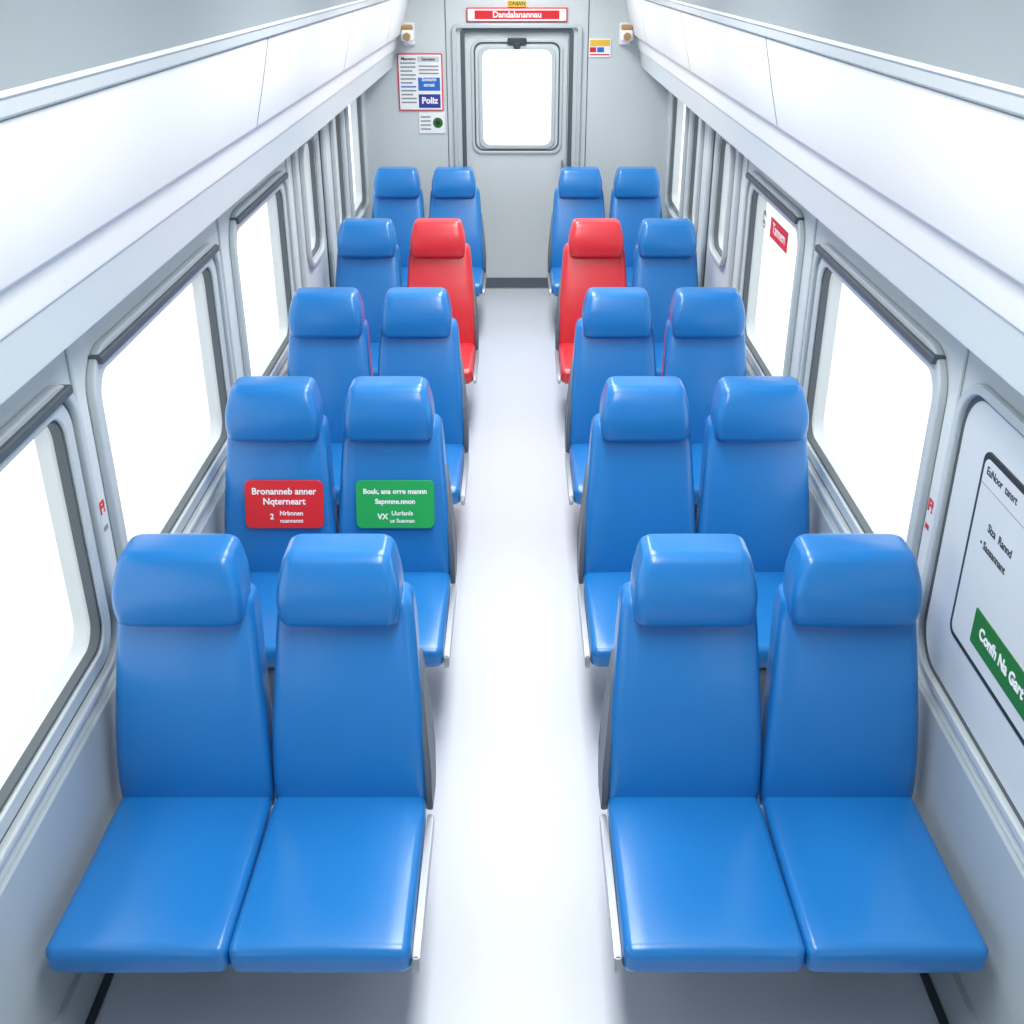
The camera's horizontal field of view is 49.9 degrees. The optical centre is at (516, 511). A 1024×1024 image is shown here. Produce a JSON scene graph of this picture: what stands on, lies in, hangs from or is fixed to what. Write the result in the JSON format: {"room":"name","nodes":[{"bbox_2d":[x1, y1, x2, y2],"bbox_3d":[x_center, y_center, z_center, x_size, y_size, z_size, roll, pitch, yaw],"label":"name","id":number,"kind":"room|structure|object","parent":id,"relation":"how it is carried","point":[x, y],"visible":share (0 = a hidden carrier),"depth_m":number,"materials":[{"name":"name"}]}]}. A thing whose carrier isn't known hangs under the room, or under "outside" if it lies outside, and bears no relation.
{"room":"train carriage","nodes":[
{"label":"train carriage","id":0,"kind":"room"},
{"bbox_2d":[0,91,371,883],"bbox_3d":[-1.405,-0.926,4.542,0.090,3.320,12.350,0,27,0],"label":"wall","id":1,"kind":"structure","parent":0,"point":[56,372],"depth_m":4.05,"materials":[{"name":"plastic"}]},
{"bbox_2d":[0,420,100,811],"bbox_3d":[-1.375,0.443,2.684,0.030,0.812,1.702,0,27,0],"label":"gasket","id":2,"kind":"object","parent":1,"relation":"attached to","point":[54,428],"visible":0.84,"depth_m":3.37,"materials":[{"name":"grey"}]},
{"bbox_2d":[0,404,110,840],"bbox_3d":[-1.353,0.443,2.684,0.014,0.910,1.800,0,27,0],"label":"reveal","id":3,"kind":"object","parent":1,"relation":"attached to","point":[61,415],"visible":0.91,"depth_m":3.33,"materials":[{"name":"plastic"}]},
{"bbox_2d":[0,385,117,869],"bbox_3d":[-1.345,0.443,2.684,0.030,1.000,1.890,0,27,0],"label":"surround","id":4,"kind":"object","parent":1,"relation":"attached to","point":[15,830],"depth_m":3.34,"materials":[{"name":"plastic"}]},
{"bbox_2d":[0,384,72,463],"bbox_3d":[-1.337,0.028,2.475,0.045,0.030,1.760,0,27,0],"label":"blind rail","id":5,"kind":"object","parent":4,"relation":"attached to","point":[35,421],"visible":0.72,"depth_m":3.01,"materials":[{"name":"grey"}]},
{"bbox_2d":[54,973,105,1023],"bbox_3d":[-1.330,0.504,5.260,0.060,0.120,12.150,0,27,0],"label":"baseboard","id":6,"kind":"structure","parent":1,"relation":"attached to","point":[76,1007],"depth_m":3.32,"materials":[{"name":"metal"}]},
{"bbox_2d":[65,341,116,576],"bbox_3d":[-1.354,0.144,3.658,0.012,1.600,0.070,0,27,0],"label":"trim","id":7,"kind":"structure","parent":1,"relation":"attached to","point":[71,353],"depth_m":3.46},
{"bbox_2d":[0,372,286,1023],"bbox_3d":[-1.351,0.201,5.107,0.018,0.600,12.150,0,27,0],"label":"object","id":8,"kind":"structure","parent":1,"relation":"attached to","point":[43,877],"depth_m":3.19,"materials":[{"name":"plastic"}]},
{"bbox_2d":[86,243,235,560],"bbox_3d":[-1.345,-0.409,4.382,0.030,1.000,1.670,0,27,0],"label":"surround","id":9,"kind":"object","parent":1,"relation":"attached to","point":[92,373],"depth_m":3.72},
{"bbox_2d":[88,244,218,363],"bbox_3d":[-1.337,-0.825,4.173,0.045,0.030,1.540,0,27,0],"label":"blind rail","id":10,"kind":"object","parent":9,"relation":"attached to","point":[155,306],"visible":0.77,"depth_m":3.97,"materials":[{"name":"grey"}]},
{"bbox_2d":[98,258,230,545],"bbox_3d":[-1.353,-0.409,4.382,0.014,0.910,1.580,0,27,0],"label":"reveal","id":11,"kind":"object","parent":1,"relation":"attached to","point":[182,521],"visible":0.3,"depth_m":4.55,"materials":[{"name":"plastic"}]},
{"bbox_2d":[160,268,226,533],"bbox_3d":[-1.375,-0.409,4.382,0.030,0.812,1.482,0,27,0],"label":"gasket","id":12,"kind":"object","parent":1,"relation":"attached to","point":[174,517],"visible":0.41,"depth_m":4.95,"materials":[{"name":"grey"}]},
{"bbox_2d":[0,0,407,404],"bbox_3d":[-0.890,-1.806,4.101,0.940,1.350,12.150,0,27,0],"label":"compartment","id":13,"kind":"object","parent":1,"relation":"attached to","point":[128,128],"visible":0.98,"depth_m":2.83,"materials":[{"name":"white laminate"}]},
{"bbox_2d":[216,215,240,379],"bbox_3d":[-1.354,-0.692,5.325,0.012,1.600,0.070,0,27,0],"label":"trim","id":14,"kind":"structure","parent":1,"relation":"attached to","point":[219,220],"depth_m":5.15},
{"bbox_2d":[229,171,297,375],"bbox_3d":[-1.345,-1.216,5.991,0.030,1.060,1.390,0,27,0],"label":"surround","id":15,"kind":"object","parent":1,"relation":"attached to","point":[232,226],"visible":0.48,"depth_m":5.43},
{"bbox_2d":[230,172,287,223],"bbox_3d":[-1.337,-1.659,5.769,0.045,0.030,1.260,0,27,0],"label":"blind rail","id":16,"kind":"object","parent":15,"relation":"attached to","point":[276,184],"visible":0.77,"depth_m":5.64,"materials":[{"name":"grey"}]},
{"bbox_2d":[236,183,294,375],"bbox_3d":[-1.353,-1.216,5.991,0.014,0.970,1.300,0,27,0],"label":"reveal","id":17,"kind":"object","parent":1,"relation":"attached to","point":[282,359],"visible":0.32,"depth_m":6.37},
{"bbox_2d":[247,190,290,375],"bbox_3d":[-1.375,-1.216,5.991,0.030,0.872,1.202,0,27,0],"label":"gasket","id":18,"kind":"object","parent":1,"relation":"attached to","point":[285,342],"visible":0.27,"depth_m":6.45,"materials":[{"name":"grey"}]},
{"bbox_2d":[285,157,300,287],"bbox_3d":[-1.354,-1.432,6.800,0.012,1.600,0.070,0,27,0],"label":"trim","id":19,"kind":"structure","parent":1,"relation":"attached to","point":[287,164],"depth_m":6.61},
{"bbox_2d":[299,134,325,266],"bbox_3d":[-1.345,-2.061,7.251,0.030,0.810,0.600,0,27,0],"label":"surround","id":20,"kind":"object","parent":1,"relation":"attached to","point":[312,263],"visible":0.89,"depth_m":7.22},
{"bbox_2d":[291,128,334,286],"bbox_3d":[-1.345,-1.643,7.455,0.030,1.950,1.080,0,27,0],"label":"window frame","id":21,"kind":"structure","parent":1,"relation":"attached to","point":[293,155],"depth_m":6.93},
{"bbox_2d":[306,139,319,256],"bbox_3d":[-1.375,-2.061,7.251,0.030,0.722,0.512,0,27,0],"label":"gasket","id":22,"kind":"object","parent":1,"relation":"attached to","point":[310,144],"visible":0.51,"depth_m":7.47,"materials":[{"name":"grey"}]},
{"bbox_2d":[323,125,335,285],"bbox_3d":[-1.354,-2.060,8.051,0.012,1.600,0.070,0,27,0],"label":"trim","id":23,"kind":"structure","parent":1,"relation":"attached to","point":[324,127],"depth_m":7.95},
{"bbox_2d":[329,110,350,235],"bbox_3d":[-1.345,-2.588,8.368,0.030,0.950,0.570,0,27,0],"label":"surround","id":24,"kind":"object","parent":1,"relation":"attached to","point":[342,126],"visible":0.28,"depth_m":8.27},
{"bbox_2d":[335,114,345,224],"bbox_3d":[-1.375,-2.588,8.368,0.030,0.862,0.482,0,27,0],"label":"gasket","id":25,"kind":"object","parent":1,"relation":"attached to","point":[337,120],"visible":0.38,"depth_m":8.57,"materials":[{"name":"grey"}]},
{"bbox_2d":[344,92,369,217],"bbox_3d":[-1.345,-3.032,9.287,0.030,1.060,1.010,0,27,0],"label":"surround","id":26,"kind":"object","parent":1,"relation":"attached to","point":[346,112],"visible":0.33,"depth_m":9.46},
{"bbox_2d":[355,96,365,217],"bbox_3d":[-1.375,-3.032,9.287,0.030,0.972,0.922,0,27,0],"label":"gasket","id":27,"kind":"object","parent":1,"relation":"attached to","point":[360,206],"visible":0.39,"depth_m":9.69,"materials":[{"name":"grey"}]},
{"bbox_2d":[95,290,938,1023],"bbox_3d":[0.000,0.585,5.300,2.920,0.060,12.350,0,27,0],"label":"floor","id":28,"kind":"structure","parent":0,"point":[517,931],"depth_m":4.03,"materials":[{"name":"plastic"}]},
{"bbox_2d":[85,973,114,1023],"bbox_3d":[-1.288,0.554,5.285,0.025,0.008,12.150,0,27,0],"label":"gutter","id":29,"kind":"object","parent":28,"relation":"on","point":[93,1014],"visible":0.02,"depth_m":3.39,"materials":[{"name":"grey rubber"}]},
{"bbox_2d":[45,533,275,972],"bbox_3d":[-1.047,0.830,3.347,0.504,1.255,0.969,0,27,0],"label":"seat","id":30,"kind":"object","parent":28,"relation":"on","point":[164,888],"visible":0.95,"depth_m":3.42,"materials":[{"name":"blue plastic"}]},
{"bbox_2d":[45,797,272,972],"bbox_3d":[-1.047,1.097,3.320,0.504,0.124,0.680,0,27,0],"label":"cushion","id":31,"kind":"object","parent":30,"relation":"on","point":[164,888],"depth_m":3.21,"materials":[{"name":"leather"}]},
{"bbox_2d":[224,376,338,669],"bbox_3d":[-1.047,0.170,4.661,0.504,1.255,0.969,0,27,0],"label":"seat","id":32,"kind":"object","parent":28,"relation":"on","point":[277,427],"visible":0.55,"depth_m":4.77,"materials":[{"name":"blue"}]},
{"bbox_2d":[250,572,278,667],"bbox_3d":[-1.047,0.438,4.634,0.504,0.124,0.680,0,27,0],"label":"cushion","id":33,"kind":"object","parent":32,"relation":"on","point":[265,582],"depth_m":4.61,"materials":[{"name":"blue plastic"}]},
{"bbox_2d":[244,480,323,527],"bbox_3d":[-1.011,-0.034,4.781,0.340,0.203,0.067,0,27,0],"label":"sign","id":34,"kind":"object","parent":32,"relation":"attached to","point":[268,503],"visible":1,"depth_m":4.78,"materials":[{"name":"red"}]},
{"bbox_2d":[287,287,372,522],"bbox_3d":[-1.047,-0.482,5.961,0.504,1.255,0.969,0,27,0],"label":"seat","id":35,"kind":"object","parent":28,"relation":"on","point":[329,337],"visible":0.48,"depth_m":6.07,"materials":[{"name":"blue"}]},
{"bbox_2d":[331,443,341,504],"bbox_3d":[-1.047,-0.215,5.934,0.504,0.124,0.680,0,27,0],"label":"cushion","id":36,"kind":"object","parent":35,"relation":"on","point":[336,448],"depth_m":5.89,"materials":[{"name":"blue plastic"}]},
{"bbox_2d":[229,533,435,972],"bbox_3d":[-0.532,0.830,3.347,0.526,1.255,0.969,0,27,0],"label":"seat","id":37,"kind":"object","parent":28,"relation":"on","point":[336,885],"visible":1,"depth_m":3.42,"materials":[{"name":"blue plastic"}]},
{"bbox_2d":[229,797,426,972],"bbox_3d":[-0.543,1.097,3.320,0.504,0.124,0.680,0,27,0],"label":"cushion","id":38,"kind":"object","parent":37,"relation":"on","point":[336,885],"depth_m":3.20,"materials":[{"name":"leather"}]},
{"bbox_2d":[335,218,402,375],"bbox_3d":[-1.047,-1.299,7.588,0.504,1.255,0.969,0,27,0],"label":"seat","id":39,"kind":"object","parent":28,"relation":"on","point":[368,253],"visible":0.42,"depth_m":7.70,"materials":[{"name":"blue"}]},
{"bbox_2d":[370,343,378,375],"bbox_3d":[-1.047,-1.031,7.561,0.504,0.124,0.680,0,27,0],"label":"cushion","id":40,"kind":"object","parent":39,"relation":"on","point":[374,346],"depth_m":7.51,"materials":[{"name":"blue plastic"}]},
{"bbox_2d":[339,376,456,667],"bbox_3d":[-0.532,0.170,4.661,0.526,1.255,0.969,0,27,0],"label":"seat","id":41,"kind":"object","parent":28,"relation":"on","point":[392,430],"visible":0.69,"depth_m":4.77,"materials":[{"name":"blue"}]},
{"bbox_2d":[356,480,434,527],"bbox_3d":[-0.529,-0.034,4.781,0.340,0.203,0.067,0,27,0],"label":"sign","id":42,"kind":"object","parent":41,"relation":"attached to","point":[379,503],"visible":1,"depth_m":4.78,"materials":[{"name":"green"}]},
{"bbox_2d":[403,572,450,666],"bbox_3d":[-0.543,0.438,4.634,0.504,0.124,0.680,0,27,0],"label":"cushion","id":43,"kind":"object","parent":41,"relation":"on","point":[432,590],"depth_m":4.58,"materials":[{"name":"leather"}]},
{"bbox_2d":[372,167,424,286],"bbox_3d":[-1.047,-2.263,9.509,0.504,1.255,0.969,0,27,0],"label":"seat","id":44,"kind":"object","parent":28,"relation":"on","point":[398,193],"visible":0.45,"depth_m":9.62,"materials":[{"name":"blue"}]},
{"bbox_2d":[378,287,468,504],"bbox_3d":[-0.532,-0.482,5.961,0.526,1.255,0.969,0,27,0],"label":"seat","id":45,"kind":"object","parent":28,"relation":"on","point":[419,334],"visible":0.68,"depth_m":6.08,"materials":[{"name":"blue"}]},
{"bbox_2d":[445,443,464,503],"bbox_3d":[-0.543,-0.215,5.934,0.504,0.124,0.680,0,27,0],"label":"cushion","id":46,"kind":"object","parent":45,"relation":"on","point":[455,452],"depth_m":5.89,"materials":[{"name":"blue plastic"}]},
{"bbox_2d":[407,218,478,383],"bbox_3d":[-0.532,-1.299,7.588,0.526,1.255,0.969,0,27,0],"label":"seat","id":47,"kind":"object","parent":28,"relation":"on","point":[439,252],"visible":0.64,"depth_m":7.70,"materials":[{"name":"red plastic"}]},
{"bbox_2d":[460,343,475,382],"bbox_3d":[-0.543,-1.031,7.561,0.504,0.124,0.680,0,27,0],"label":"cushion","id":48,"kind":"object","parent":47,"relation":"on","point":[468,350],"depth_m":7.46,"materials":[{"name":"leather"}]},
{"bbox_2d":[429,167,486,295],"bbox_3d":[-0.532,-2.263,9.509,0.526,1.255,0.969,0,27,0],"label":"seat","id":49,"kind":"object","parent":28,"relation":"on","point":[455,193],"visible":0.64,"depth_m":9.62,"materials":[{"name":"blue"}]},
{"bbox_2d":[472,267,483,294],"bbox_3d":[-0.543,-1.995,9.482,0.504,0.124,0.680,0,27,0],"label":"cushion","id":50,"kind":"object","parent":49,"relation":"on","point":[478,272],"depth_m":9.35,"materials":[{"name":"blue plastic"}]},
{"bbox_2d":[547,167,604,295],"bbox_3d":[0.532,-2.263,9.509,0.526,1.255,0.969,0,27,0],"label":"seat","id":51,"kind":"object","parent":28,"relation":"on","point":[578,193],"visible":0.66,"depth_m":9.62,"materials":[{"name":"blue"}]},
{"bbox_2d":[550,267,561,294],"bbox_3d":[0.543,-1.995,9.482,0.504,0.124,0.680,0,27,0],"label":"cushion","id":52,"kind":"object","parent":51,"relation":"on","point":[555,272],"depth_m":9.35,"materials":[{"name":"blue plastic"}]},
{"bbox_2d":[555,218,626,383],"bbox_3d":[0.532,-1.299,7.588,0.526,1.255,0.969,0,27,0],"label":"seat","id":53,"kind":"object","parent":28,"relation":"on","point":[594,252],"visible":0.67,"depth_m":7.70,"materials":[{"name":"red plastic"}]},
{"bbox_2d":[558,343,573,382],"bbox_3d":[0.543,-1.031,7.561,0.504,0.124,0.680,0,27,0],"label":"cushion","id":54,"kind":"object","parent":53,"relation":"on","point":[565,350],"depth_m":7.46,"materials":[{"name":"red plastic"}]},
{"bbox_2d":[565,287,655,504],"bbox_3d":[0.532,-0.482,5.961,0.526,1.255,0.969,0,27,0],"label":"seat","id":55,"kind":"object","parent":28,"relation":"on","point":[614,334],"visible":0.66,"depth_m":6.08,"materials":[{"name":"blue"}]},
{"bbox_2d":[569,443,588,503],"bbox_3d":[0.543,-0.215,5.934,0.504,0.124,0.680,0,27,0],"label":"cushion","id":56,"kind":"object","parent":55,"relation":"on","point":[578,452],"depth_m":5.89,"materials":[{"name":"leather"}]},
{"bbox_2d":[609,167,661,286],"bbox_3d":[1.047,-2.263,9.509,0.504,1.255,0.969,0,27,0],"label":"seat","id":57,"kind":"object","parent":28,"relation":"on","point":[635,193],"visible":0.42,"depth_m":9.62,"materials":[{"name":"blue"}]},
{"bbox_2d":[577,376,694,667],"bbox_3d":[0.532,0.170,4.661,0.526,1.255,0.969,0,27,0],"label":"seat","id":58,"kind":"object","parent":28,"relation":"on","point":[638,483],"visible":0.77,"depth_m":4.78,"materials":[{"name":"blue"}]},
{"bbox_2d":[583,572,630,666],"bbox_3d":[0.543,0.438,4.634,0.504,0.124,0.680,0,27,0],"label":"cushion","id":59,"kind":"object","parent":58,"relation":"on","point":[601,590],"depth_m":4.58,"materials":[{"name":"leather"}]},
{"bbox_2d":[631,218,698,375],"bbox_3d":[1.047,-1.299,7.588,0.504,1.255,0.969,0,27,0],"label":"seat","id":60,"kind":"object","parent":28,"relation":"on","point":[665,253],"visible":0.44,"depth_m":7.70,"materials":[{"name":"blue"}]},
{"bbox_2d":[655,343,663,375],"bbox_3d":[1.047,-1.031,7.561,0.504,0.124,0.680,0,27,0],"label":"cushion","id":61,"kind":"object","parent":60,"relation":"on","point":[658,346],"depth_m":7.51,"materials":[{"name":"blue plastic"}]},
{"bbox_2d":[598,533,804,972],"bbox_3d":[0.532,0.830,3.347,0.526,1.255,0.969,0,27,0],"label":"seat","id":62,"kind":"object","parent":28,"relation":"on","point":[697,885],"visible":1,"depth_m":3.42,"materials":[{"name":"blue plastic"}]},
{"bbox_2d":[607,797,804,972],"bbox_3d":[0.543,1.097,3.320,0.504,0.124,0.680,0,27,0],"label":"cushion","id":63,"kind":"object","parent":62,"relation":"on","point":[697,885],"depth_m":3.20,"materials":[{"name":"blue plastic"}]},
{"bbox_2d":[661,287,746,522],"bbox_3d":[1.047,-0.482,5.961,0.504,1.255,0.969,0,27,0],"label":"seat","id":64,"kind":"object","parent":28,"relation":"on","point":[704,337],"visible":0.43,"depth_m":6.07,"materials":[{"name":"blue"}]},
{"bbox_2d":[692,443,702,504],"bbox_3d":[1.047,-0.215,5.934,0.504,0.124,0.680,0,27,0],"label":"cushion","id":65,"kind":"object","parent":64,"relation":"on","point":[697,448],"depth_m":5.89,"materials":[{"name":"leather"}]},
{"bbox_2d":[695,376,809,669],"bbox_3d":[1.047,0.170,4.661,0.504,1.255,0.969,0,27,0],"label":"seat","id":66,"kind":"object","parent":28,"relation":"on","point":[754,484],"visible":0.52,"depth_m":4.78,"materials":[{"name":"blue"}]},
{"bbox_2d":[755,572,783,667],"bbox_3d":[1.047,0.438,4.634,0.504,0.124,0.680,0,27,0],"label":"cushion","id":67,"kind":"object","parent":66,"relation":"on","point":[767,582],"depth_m":4.61,"materials":[{"name":"leather"}]},
{"bbox_2d":[758,533,988,972],"bbox_3d":[1.047,0.830,3.347,0.504,1.255,0.969,0,27,0],"label":"seat","id":68,"kind":"object","parent":28,"relation":"on","point":[869,888],"visible":0.94,"depth_m":3.42,"materials":[{"name":"blue"}]},
{"bbox_2d":[761,797,988,972],"bbox_3d":[1.047,1.097,3.320,0.504,0.124,0.680,0,27,0],"label":"cushion","id":69,"kind":"object","parent":68,"relation":"on","point":[869,888],"depth_m":3.21,"materials":[{"name":"blue plastic"}]},
{"bbox_2d":[919,973,948,1023],"bbox_3d":[1.288,0.554,5.285,0.025,0.008,12.150,0,27,0],"label":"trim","id":70,"kind":"structure","parent":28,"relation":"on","point":[940,1015],"depth_m":3.39,"materials":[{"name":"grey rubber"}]},
{"bbox_2d":[366,0,667,289],"bbox_3d":[0.000,-3.677,10.026,2.920,3.320,0.120,0,27,0],"label":"wall","id":71,"kind":"structure","parent":0,"point":[625,122],"depth_m":9.95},
{"bbox_2d":[400,23,414,44],"bbox_3d":[-0.950,-4.153,9.569,0.110,0.180,0.270,0,27,0],"label":"security camera","id":72,"kind":"object","parent":71,"relation":"attached to","point":[407,33],"visible":1,"depth_m":9.48,"materials":[{"name":"white"}]},
{"bbox_2d":[397,53,443,110],"bbox_3d":[-0.865,-3.852,9.861,0.400,0.480,0.018,0,27,0],"label":"notice board","id":73,"kind":"object","parent":71,"relation":"attached to","point":[420,75],"visible":1,"depth_m":9.85,"materials":[{"name":"white"}]},
{"bbox_2d":[419,112,444,132],"bbox_3d":[-0.772,-3.544,10.017,0.235,0.180,0.014,0,27,0],"label":"notice","id":74,"kind":"object","parent":71,"relation":"attached to","point":[429,122],"visible":1,"depth_m":10.01,"materials":[{"name":"white"}]},
{"bbox_2d":[465,32,568,277],"bbox_3d":[0.000,-3.244,10.229,0.942,2.339,0.044,0,27,0],"label":"leaf","id":75,"kind":"object","parent":71,"relation":"attached to","point":[517,190],"depth_m":10.30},
{"bbox_2d":[471,39,562,153],"bbox_3d":[0.000,-3.744,9.946,0.690,0.880,0.022,0,27,0],"label":"window frame","id":76,"kind":"structure","parent":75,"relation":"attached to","point":[483,49],"depth_m":9.92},
{"bbox_2d":[451,23,582,166],"bbox_3d":[0.000,-3.223,10.173,1.150,2.375,0.045,0,27,0],"label":"door frame","id":77,"kind":"structure","parent":71,"relation":"attached to","point":[455,26],"depth_m":9.79,"materials":[{"name":"metal"}]},
{"bbox_2d":[486,278,547,287],"bbox_3d":[0.000,-2.232,10.712,0.942,0.098,0.010,0,27,0],"label":"strip","id":78,"kind":"object","parent":71,"relation":"attached to","point":[490,282],"visible":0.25,"depth_m":10.71,"materials":[{"name":"grey"}]},
{"bbox_2d":[467,7,566,21],"bbox_3d":[0.000,-4.344,9.609,0.880,0.115,0.026,0,27,0],"label":"header sign","id":79,"kind":"object","parent":71,"relation":"attached to","point":[474,14],"visible":1,"depth_m":9.60,"materials":[{"name":"red"}]},
{"bbox_2d":[588,39,610,56],"bbox_3d":[0.733,-4.108,9.736,0.195,0.150,0.012,0,27,0],"label":"warning sticker","id":80,"kind":"object","parent":71,"relation":"attached to","point":[597,47],"visible":1,"depth_m":9.73,"materials":[{"name":"white"}]},
{"bbox_2d":[619,23,633,44],"bbox_3d":[0.950,-4.153,9.569,0.110,0.180,0.270,0,27,0],"label":"security camera","id":81,"kind":"object","parent":71,"relation":"attached to","point":[626,33],"visible":0.98,"depth_m":9.48,"materials":[{"name":"white"}]},
{"bbox_2d":[662,91,1023,865],"bbox_3d":[1.405,-0.926,4.542,0.090,3.320,12.350,0,27,0],"label":"wall","id":82,"kind":"structure","parent":0,"point":[977,371],"depth_m":5.02,"materials":[{"name":"plastic"}]},
{"bbox_2d":[668,96,678,217],"bbox_3d":[1.375,-3.032,9.287,0.030,0.972,0.922,0,27,0],"label":"gasket","id":83,"kind":"object","parent":82,"relation":"attached to","point":[671,203],"visible":0.35,"depth_m":9.69,"materials":[{"name":"grey"}]},
{"bbox_2d":[664,92,689,217],"bbox_3d":[1.345,-3.032,9.287,0.030,1.060,1.010,0,27,0],"label":"surround","id":84,"kind":"object","parent":82,"relation":"attached to","point":[687,112],"visible":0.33,"depth_m":9.46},
{"bbox_2d":[688,114,698,224],"bbox_3d":[1.375,-2.588,8.368,0.030,0.862,0.482,0,27,0],"label":"gasket","id":85,"kind":"object","parent":82,"relation":"attached to","point":[696,120],"visible":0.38,"depth_m":8.57,"materials":[{"name":"grey"}]},
{"bbox_2d":[683,110,704,235],"bbox_3d":[1.345,-2.588,8.368,0.030,0.950,0.570,0,27,0],"label":"surround","id":86,"kind":"object","parent":82,"relation":"attached to","point":[691,126],"visible":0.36,"depth_m":8.27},
{"bbox_2d":[698,125,710,285],"bbox_3d":[1.354,-2.060,8.051,0.012,1.600,0.070,0,27,0],"label":"trim","id":87,"kind":"structure","parent":82,"relation":"attached to","point":[709,127],"depth_m":7.95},
{"bbox_2d":[699,128,742,286],"bbox_3d":[1.345,-1.643,7.455,0.030,1.950,1.080,0,27,0],"label":"window frame","id":88,"kind":"structure","parent":82,"relation":"attached to","point":[740,155],"depth_m":6.93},
{"bbox_2d":[714,139,727,256],"bbox_3d":[1.375,-2.061,7.251,0.030,0.722,0.512,0,27,0],"label":"gasket","id":89,"kind":"object","parent":82,"relation":"attached to","point":[723,144],"visible":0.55,"depth_m":7.47,"materials":[{"name":"grey"}]},
{"bbox_2d":[708,134,734,266],"bbox_3d":[1.345,-2.061,7.251,0.030,0.810,0.600,0,27,0],"label":"surround","id":90,"kind":"object","parent":82,"relation":"attached to","point":[720,263],"visible":0.88,"depth_m":7.22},
{"bbox_2d":[733,157,748,287],"bbox_3d":[1.354,-1.432,6.800,0.012,1.600,0.070,0,27,0],"label":"trim","id":91,"kind":"structure","parent":82,"relation":"attached to","point":[746,164],"depth_m":6.61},
{"bbox_2d":[743,190,786,375],"bbox_3d":[1.375,-1.216,5.991,0.030,0.872,1.202,0,27,0],"label":"gasket","id":92,"kind":"object","parent":82,"relation":"attached to","point":[748,342],"visible":0.3,"depth_m":6.46,"materials":[{"name":"grey"}]},
{"bbox_2d":[739,183,797,375],"bbox_3d":[1.353,-1.216,5.991,0.014,0.970,1.300,0,27,0],"label":"reveal","id":93,"kind":"object","parent":82,"relation":"attached to","point":[751,359],"visible":0.38,"depth_m":6.37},
{"bbox_2d":[736,171,804,375],"bbox_3d":[1.345,-1.216,5.991,0.030,1.060,1.390,0,27,0],"label":"surround","id":94,"kind":"object","parent":82,"relation":"attached to","point":[800,226],"visible":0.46,"depth_m":5.43,"materials":[{"name":"plastic"}]},
{"bbox_2d":[746,172,803,223],"bbox_3d":[1.337,-1.659,5.769,0.045,0.030,1.260,0,27,0],"label":"blind rail","id":95,"kind":"object","parent":94,"relation":"attached to","point":[757,184],"visible":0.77,"depth_m":5.64,"materials":[{"name":"grey"}]},
{"bbox_2d":[793,215,817,379],"bbox_3d":[1.354,-0.692,5.325,0.012,1.600,0.070,0,27,0],"label":"trim","id":96,"kind":"structure","parent":82,"relation":"attached to","point":[814,220],"depth_m":5.15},
{"bbox_2d":[626,0,1023,395],"bbox_3d":[0.890,-1.806,4.101,0.940,1.350,12.150,0,27,0],"label":"compartment","id":97,"kind":"object","parent":82,"relation":"attached to","point":[898,125],"visible":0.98,"depth_m":2.89,"materials":[{"name":"plastic"}]},
{"bbox_2d":[807,268,873,533],"bbox_3d":[1.375,-0.409,4.382,0.030,0.812,1.482,0,27,0],"label":"gasket","id":98,"kind":"object","parent":82,"relation":"attached to","point":[864,525],"visible":0.33,"depth_m":4.95,"materials":[{"name":"grey"}]},
{"bbox_2d":[803,258,935,545],"bbox_3d":[1.353,-0.409,4.382,0.014,0.910,1.580,0,27,0],"label":"reveal","id":99,"kind":"object","parent":82,"relation":"attached to","point":[851,521],"visible":0.38,"depth_m":4.55,"materials":[{"name":"plastic"}]},
{"bbox_2d":[798,243,947,560],"bbox_3d":[1.345,-0.409,4.382,0.030,1.000,1.670,0,27,0],"label":"surround","id":100,"kind":"object","parent":82,"relation":"attached to","point":[941,373],"depth_m":3.72,"materials":[{"name":"plastic"}]},
{"bbox_2d":[815,244,945,363],"bbox_3d":[1.337,-0.825,4.173,0.045,0.030,1.540,0,27,0],"label":"blind rail","id":101,"kind":"object","parent":100,"relation":"attached to","point":[878,306],"visible":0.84,"depth_m":3.97,"materials":[{"name":"grey"}]},
{"bbox_2d":[747,372,1023,1023],"bbox_3d":[1.351,0.201,5.107,0.018,0.600,12.150,0,27,0],"label":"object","id":102,"kind":"structure","parent":82,"relation":"attached to","point":[976,851],"depth_m":3.22,"materials":[{"name":"plastic"}]},
{"bbox_2d":[917,341,968,581],"bbox_3d":[1.354,0.144,3.658,0.012,1.600,0.070,0,27,0],"label":"trim","id":103,"kind":"structure","parent":82,"relation":"attached to","point":[962,353],"depth_m":3.48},
{"bbox_2d":[928,973,979,1023],"bbox_3d":[1.330,0.504,5.260,0.060,0.120,12.150,0,27,0],"label":"baseboard","id":104,"kind":"structure","parent":82,"relation":"attached to","point":[957,1007],"depth_m":3.32,"materials":[{"name":"metal"}]},
{"bbox_2d":[916,384,1023,851],"bbox_3d":[1.347,0.443,2.684,0.025,1.010,1.880,0,27,0],"label":"surround","id":105,"kind":"object","parent":82,"relation":"attached to","point":[1001,406],"depth_m":3.36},
{"bbox_2d":[926,401,1023,820],"bbox_3d":[1.358,0.443,2.684,0.004,0.920,1.790,0,27,0],"label":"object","id":106,"kind":"object","parent":82,"relation":"attached to","point":[985,430],"visible":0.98,"depth_m":3.29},
{"bbox_2d":[950,452,1023,745],"bbox_3d":[1.349,0.396,2.694,0.012,0.615,1.360,0,27,0],"label":"poster","id":107,"kind":"object","parent":106,"relation":"attached to","point":[987,619],"visible":1,"depth_m":3.09,"materials":[{"name":"grey paper"}]},
{"bbox_3d":[1.407,-1.216,5.991,0.006,0.868,1.198,0,27,0],"label":"glass","id":108,"kind":"object","parent":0,"visible":0},
{"bbox_2d":[769,216,788,253],"bbox_3d":[1.403,-1.487,5.894,0.001,0.110,0.430,0,27,0],"label":"sticker","id":109,"kind":"object","parent":108,"relation":"attached to","point":[777,225],"visible":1,"depth_m":5.88,"materials":[{"name":"red"}]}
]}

